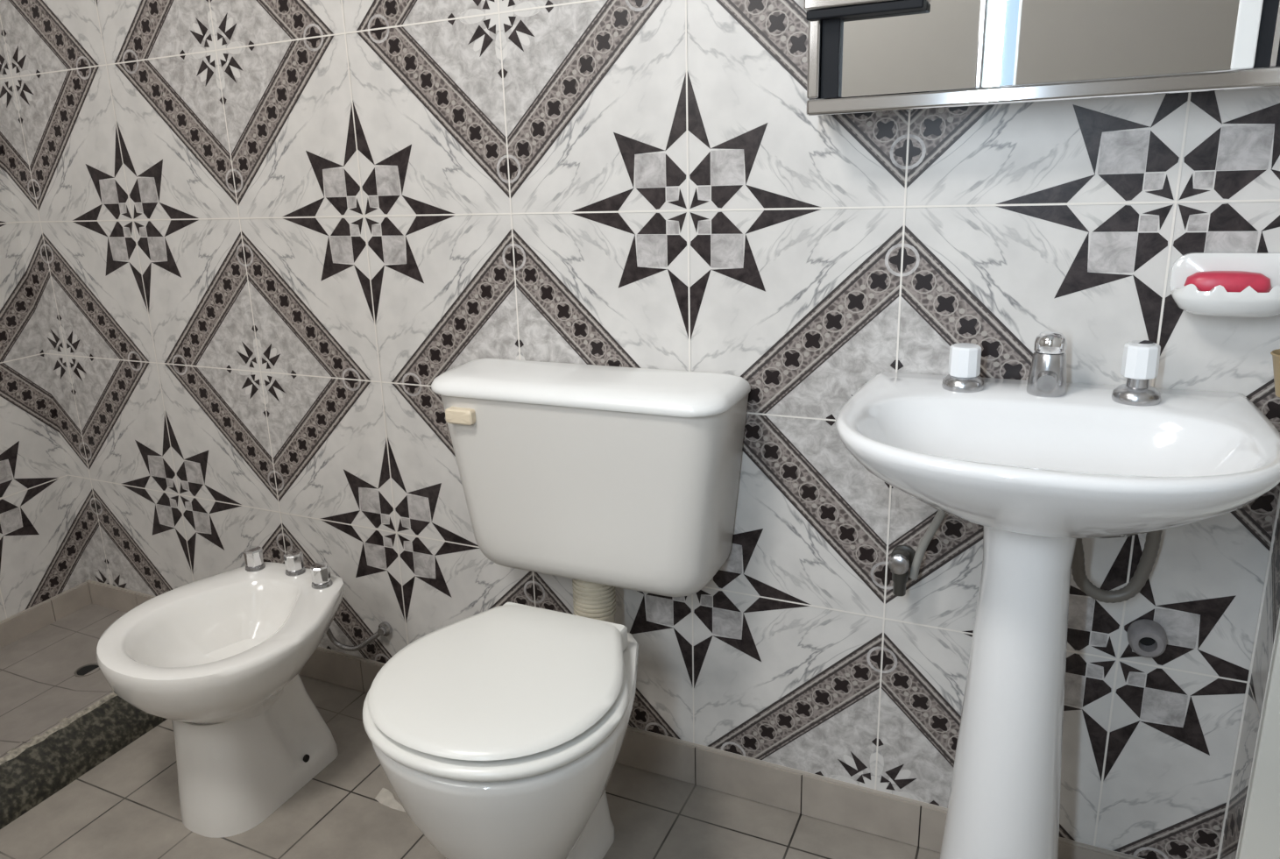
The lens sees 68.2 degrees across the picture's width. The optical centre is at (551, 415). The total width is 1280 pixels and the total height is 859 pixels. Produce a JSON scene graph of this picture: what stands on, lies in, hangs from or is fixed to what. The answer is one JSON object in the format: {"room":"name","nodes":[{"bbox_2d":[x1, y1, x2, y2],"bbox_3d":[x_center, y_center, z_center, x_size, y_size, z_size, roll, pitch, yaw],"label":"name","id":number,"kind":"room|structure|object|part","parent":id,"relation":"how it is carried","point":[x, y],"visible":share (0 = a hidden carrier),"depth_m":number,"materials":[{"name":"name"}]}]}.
{"room":"bathroom","nodes":[
{"label":"bathroom","id":0,"kind":"room"},
{"bbox_2d":[0,140,89,621],"bbox_3d":[-1.813,-0.376,1.497,0.101,2.450,1.900,5,18,27],"label":"wall","id":1,"kind":"structure","parent":0,"point":[42,557],"depth_m":2.39,"materials":[{"name":"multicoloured tile"}]},
{"bbox_2d":[0,581,91,648],"bbox_3d":[-1.709,0.734,1.779,0.010,0.066,1.888,5,18,27],"label":"baseboard","id":2,"kind":"structure","parent":1,"relation":"attached to","point":[29,620],"depth_m":2.46,"materials":[{"name":"tile"}]},
{"bbox_2d":[0,602,126,755],"bbox_3d":[-1.492,0.826,1.725,0.560,0.183,1.950,5,18,27],"label":"floor","id":3,"kind":"structure","parent":0,"point":[39,687],"depth_m":2.22,"materials":[{"name":"tile"}]},
{"bbox_2d":[73,662,99,676],"bbox_3d":[-1.096,0.601,2.221,0.060,0.004,0.060,5,18,27],"label":"floor drain","id":4,"kind":"object","parent":3,"relation":"on","point":[83,669],"visible":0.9,"depth_m":2.22,"materials":[{"name":"grey plastic"}]},
{"bbox_2d":[0,673,940,858],"bbox_3d":[-0.224,0.994,1.047,2.369,0.100,2.100,5,18,27],"label":"floor","id":5,"kind":"structure","parent":0,"point":[126,806],"depth_m":1.73,"materials":[{"name":"tile"}]},
{"bbox_2d":[0,689,167,828],"bbox_3d":[-1.208,0.815,1.558,0.097,0.106,1.940,5,18,27],"label":"shower curb","id":6,"kind":"object","parent":5,"relation":"on","point":[39,766],"depth_m":1.92,"materials":[{"name":"stone"}]},
{"bbox_2d":[95,545,392,837],"bbox_3d":[-0.567,0.511,1.856,0.392,0.423,0.595,5,18,27],"label":"bidet","id":7,"kind":"object","parent":5,"relation":"on","point":[222,656],"visible":1,"depth_m":1.74,"materials":[{"name":"glazed ceramic"},{"name":"chrome"}]},
{"bbox_2d":[243,545,265,572],"bbox_3d":[-0.614,0.294,1.937,0.041,0.045,0.041,5,18,27],"label":"tap","id":8,"kind":"object","parent":7,"relation":"on","point":[253,555],"depth_m":1.92,"materials":[{"name":"silver metal"}]},
{"bbox_2d":[283,549,305,576],"bbox_3d":[-0.522,0.298,1.906,0.041,0.045,0.041,5,18,27],"label":"tap","id":9,"kind":"object","parent":7,"relation":"on","point":[293,558],"depth_m":1.89,"materials":[{"name":"silver metal"}]},
{"bbox_2d":[310,561,332,588],"bbox_3d":[-0.453,0.312,1.843,0.041,0.045,0.041,5,18,27],"label":"tap","id":10,"kind":"object","parent":7,"relation":"on","point":[320,571],"depth_m":1.83,"materials":[{"name":"silver metal"}]},
{"bbox_2d":[374,787,404,811],"bbox_3d":[-0.306,0.735,1.790,0.032,0.002,0.098,-16,20,-39],"label":"cement patch","id":11,"kind":"object","parent":5,"relation":"on","point":[385,796],"visible":0.94,"depth_m":1.79,"materials":[{"name":"beige concrete"}]},
{"bbox_2d":[362,601,638,858],"bbox_3d":[-0.051,0.581,1.478,0.388,0.442,0.474,5,18,27],"label":"toilet","id":12,"kind":"object","parent":5,"relation":"on","point":[499,731],"visible":1,"depth_m":1.30,"materials":[{"name":"white glazed ceramic"}]},
{"bbox_3d":[-0.074,0.383,1.397,0.366,0.016,0.404,5,18,27],"label":"lid","id":13,"kind":"part","parent":12,"relation":"part of","materials":[{"name":"white plastic"}]},
{"bbox_3d":[-0.078,0.410,1.395,0.388,0.024,0.399,5,18,27],"label":"seat","id":14,"kind":"part","parent":12,"relation":"part of","materials":[{"name":"white plastic"}]},
{"bbox_2d":[835,331,1279,858],"bbox_3d":[0.623,0.364,1.257,0.484,0.911,0.420,5,18,27],"label":"washbasin","id":15,"kind":"object","parent":5,"relation":"on","point":[1045,463],"visible":1,"depth_m":1.20,"materials":[{"name":"white porcelain"},{"name":"chrome"},{"name":"grey pvc"}]},
{"bbox_3d":[0.578,-0.077,1.314,0.041,0.044,0.039,5,18,27],"label":"tap knob","id":16,"kind":"part","parent":15,"relation":"part of","materials":[{"name":"white plastic"}]},
{"bbox_3d":[0.669,-0.058,1.268,0.048,0.057,0.054,5,18,27],"label":"spout","id":17,"kind":"part","parent":15,"relation":"part of","materials":[{"name":"silver metal"}]},
{"bbox_2d":[835,371,1279,537],"bbox_3d":[0.608,0.068,1.173,0.484,0.130,0.420,5,18,27],"label":"basin","id":18,"kind":"object","parent":15,"relation":"in","point":[1013,458],"depth_m":1.15,"materials":[{"name":"white ceramic"}]},
{"bbox_3d":[0.757,-0.071,1.208,0.041,0.044,0.039,5,18,27],"label":"tap knob","id":19,"kind":"part","parent":15,"relation":"part of","materials":[{"name":"white plastic"}]},
{"bbox_2d":[0,0,1279,858],"bbox_3d":[-0.172,-0.528,1.727,2.561,2.450,0.101,5,18,27],"label":"wall","id":20,"kind":"structure","parent":0,"point":[257,236],"depth_m":1.61,"materials":[{"name":"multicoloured tile"}]},
{"bbox_2d":[86,579,155,612],"bbox_3d":[-1.044,0.504,2.465,0.510,0.068,0.010,5,18,27],"label":"baseboard","id":21,"kind":"structure","parent":20,"relation":"attached to","point":[103,594],"depth_m":2.53,"materials":[{"name":"tile"}]},
{"bbox_2d":[431,358,750,596],"bbox_3d":[0.055,0.105,1.630,0.541,0.362,0.183,5,18,27],"label":"cistern","id":22,"kind":"object","parent":20,"relation":"attached to","point":[627,477],"visible":1,"depth_m":1.54,"materials":[{"name":"white ceramic"}]},
{"bbox_3d":[-0.157,0.000,1.617,0.054,0.026,0.019,5,18,27],"label":"flush lever","id":23,"kind":"part","parent":22,"relation":"part of","materials":[{"name":"beige plastic"}]},
{"bbox_3d":[0.048,-0.054,1.587,0.541,0.032,0.178,5,18,27],"label":"lid","id":24,"kind":"part","parent":22,"relation":"part of","materials":[{"name":"white ceramic"}]},
{"bbox_2d":[572,578,615,622],"bbox_3d":[0.063,0.393,1.683,0.088,0.226,0.160,5,18,27],"label":"pipe","id":25,"kind":"object","parent":22,"relation":"attached to","point":[592,600],"visible":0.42,"depth_m":1.67,"materials":[{"name":"beige plastic"}]},
{"bbox_2d":[298,646,1142,858],"bbox_3d":[0.127,0.649,1.863,1.951,0.085,0.010,5,18,27],"label":"baseboard","id":26,"kind":"structure","parent":20,"relation":"attached to","point":[910,821],"depth_m":1.71,"materials":[{"name":"tile"}]},
{"bbox_2d":[888,544,915,595],"bbox_3d":[0.546,0.243,1.471,0.038,0.075,0.065,5,18,27],"label":"valve","id":27,"kind":"object","parent":20,"relation":"attached to","point":[902,555],"visible":0.95,"depth_m":1.46,"materials":[{"name":"grey metal"}]},
{"bbox_3d":[0.536,0.227,1.448,0.030,0.030,0.024,5,18,27],"label":"valve knob","id":28,"kind":"part","parent":27,"relation":"part of","materials":[{"name":"silver metal"}]},
{"bbox_2d":[803,0,1279,115],"bbox_3d":[0.613,-0.647,1.130,0.586,0.514,0.110,5,18,27],"label":"upper cabinet","id":29,"kind":"object","parent":20,"relation":"attached to","point":[864,55],"visible":1,"depth_m":1.16,"materials":[{"name":"silver"}]},
{"bbox_3d":[0.349,-0.662,1.232,0.016,0.470,0.016,5,18,27],"label":"rail","id":30,"kind":"part","parent":29,"relation":"part of","materials":[{"name":"silver metal"}]},
{"bbox_3d":[0.409,-0.548,1.230,0.151,0.022,0.036,5,18,27],"label":"shelf rail","id":31,"kind":"part","parent":29,"relation":"part of","materials":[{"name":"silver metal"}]},
{"bbox_3d":[0.468,-0.656,1.188,0.187,0.470,0.004,5,18,27],"label":"mirror pane","id":32,"kind":"part","parent":29,"relation":"part of","materials":[{"name":"clear glass"}]},
{"bbox_3d":[0.535,-0.647,1.141,0.007,0.470,0.020,5,18,27],"label":"sliding post","id":33,"kind":"part","parent":29,"relation":"part of","materials":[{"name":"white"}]},
{"bbox_3d":[0.611,-0.402,1.168,0.582,0.022,0.020,5,18,27],"label":"rail","id":34,"kind":"part","parent":29,"relation":"part of","materials":[{"name":"silver metal"}]},
{"bbox_3d":[0.651,-0.634,1.074,0.260,0.470,0.004,5,18,27],"label":"mirror pane","id":35,"kind":"part","parent":29,"relation":"part of","materials":[{"name":"clear glass"}]},
{"bbox_3d":[0.800,-0.619,0.995,0.006,0.470,0.010,5,18,27],"label":"slide rail","id":36,"kind":"part","parent":29,"relation":"part of","materials":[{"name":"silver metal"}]},
{"bbox_2d":[1126,618,1166,657],"bbox_3d":[0.853,0.320,1.346,0.048,0.048,0.032,5,18,27],"label":"pipe","id":37,"kind":"object","parent":20,"relation":"attached to","point":[1147,638],"visible":1,"depth_m":1.34,"materials":[{"name":"grey"}]},
{"bbox_2d":[1169,252,1279,317],"bbox_3d":[0.855,-0.162,1.173,0.136,0.074,0.068,5,18,27],"label":"soap dish","id":38,"kind":"object","parent":20,"relation":"attached to","point":[1217,301],"visible":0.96,"depth_m":1.17,"materials":[{"name":"white ceramic"}]},
{"bbox_3d":[0.868,-0.176,1.195,0.136,0.062,0.012,5,18,27],"label":"plate","id":39,"kind":"part","parent":38,"relation":"part of","materials":[{"name":"white ceramic"}]},
{"bbox_2d":[1183,270,1271,292],"bbox_3d":[0.847,-0.165,1.178,0.090,0.030,0.038,5,18,27],"label":"soap bar","id":40,"kind":"object","parent":38,"relation":"on","point":[1237,281],"visible":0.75,"depth_m":1.16,"materials":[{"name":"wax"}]},
{"bbox_2d":[1219,508,1279,858],"bbox_3d":[0.958,-0.391,1.033,0.101,2.450,0.090,5,18,27],"label":"wall","id":41,"kind":"structure","parent":0,"point":[1270,612],"depth_m":1.27,"materials":[{"name":"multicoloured tile"}]},
{"bbox_2d":[1216,492,1279,858],"bbox_3d":[0.933,-0.406,1.093,0.003,2.450,0.002,5,18,27],"label":"trim","id":42,"kind":"structure","parent":41,"relation":"attached to","point":[1278,502],"depth_m":1.31,"materials":[{"name":"white tile"}]},
{"bbox_2d":[1236,615,1279,858],"bbox_3d":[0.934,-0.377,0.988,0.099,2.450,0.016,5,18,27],"label":"door","id":43,"kind":"structure","parent":41,"relation":"attached to","point":[1260,834],"depth_m":1.25,"materials":[{"name":"white paint"}]},
{"bbox_2d":[1270,348,1279,396],"bbox_3d":[0.868,-0.046,1.080,0.075,0.052,0.065,5,18,27],"label":"cup","id":44,"kind":"object","parent":41,"relation":"attached to","point":[1276,353],"visible":1,"depth_m":1.09,"materials":[{"name":"brown plastic"}]}
]}

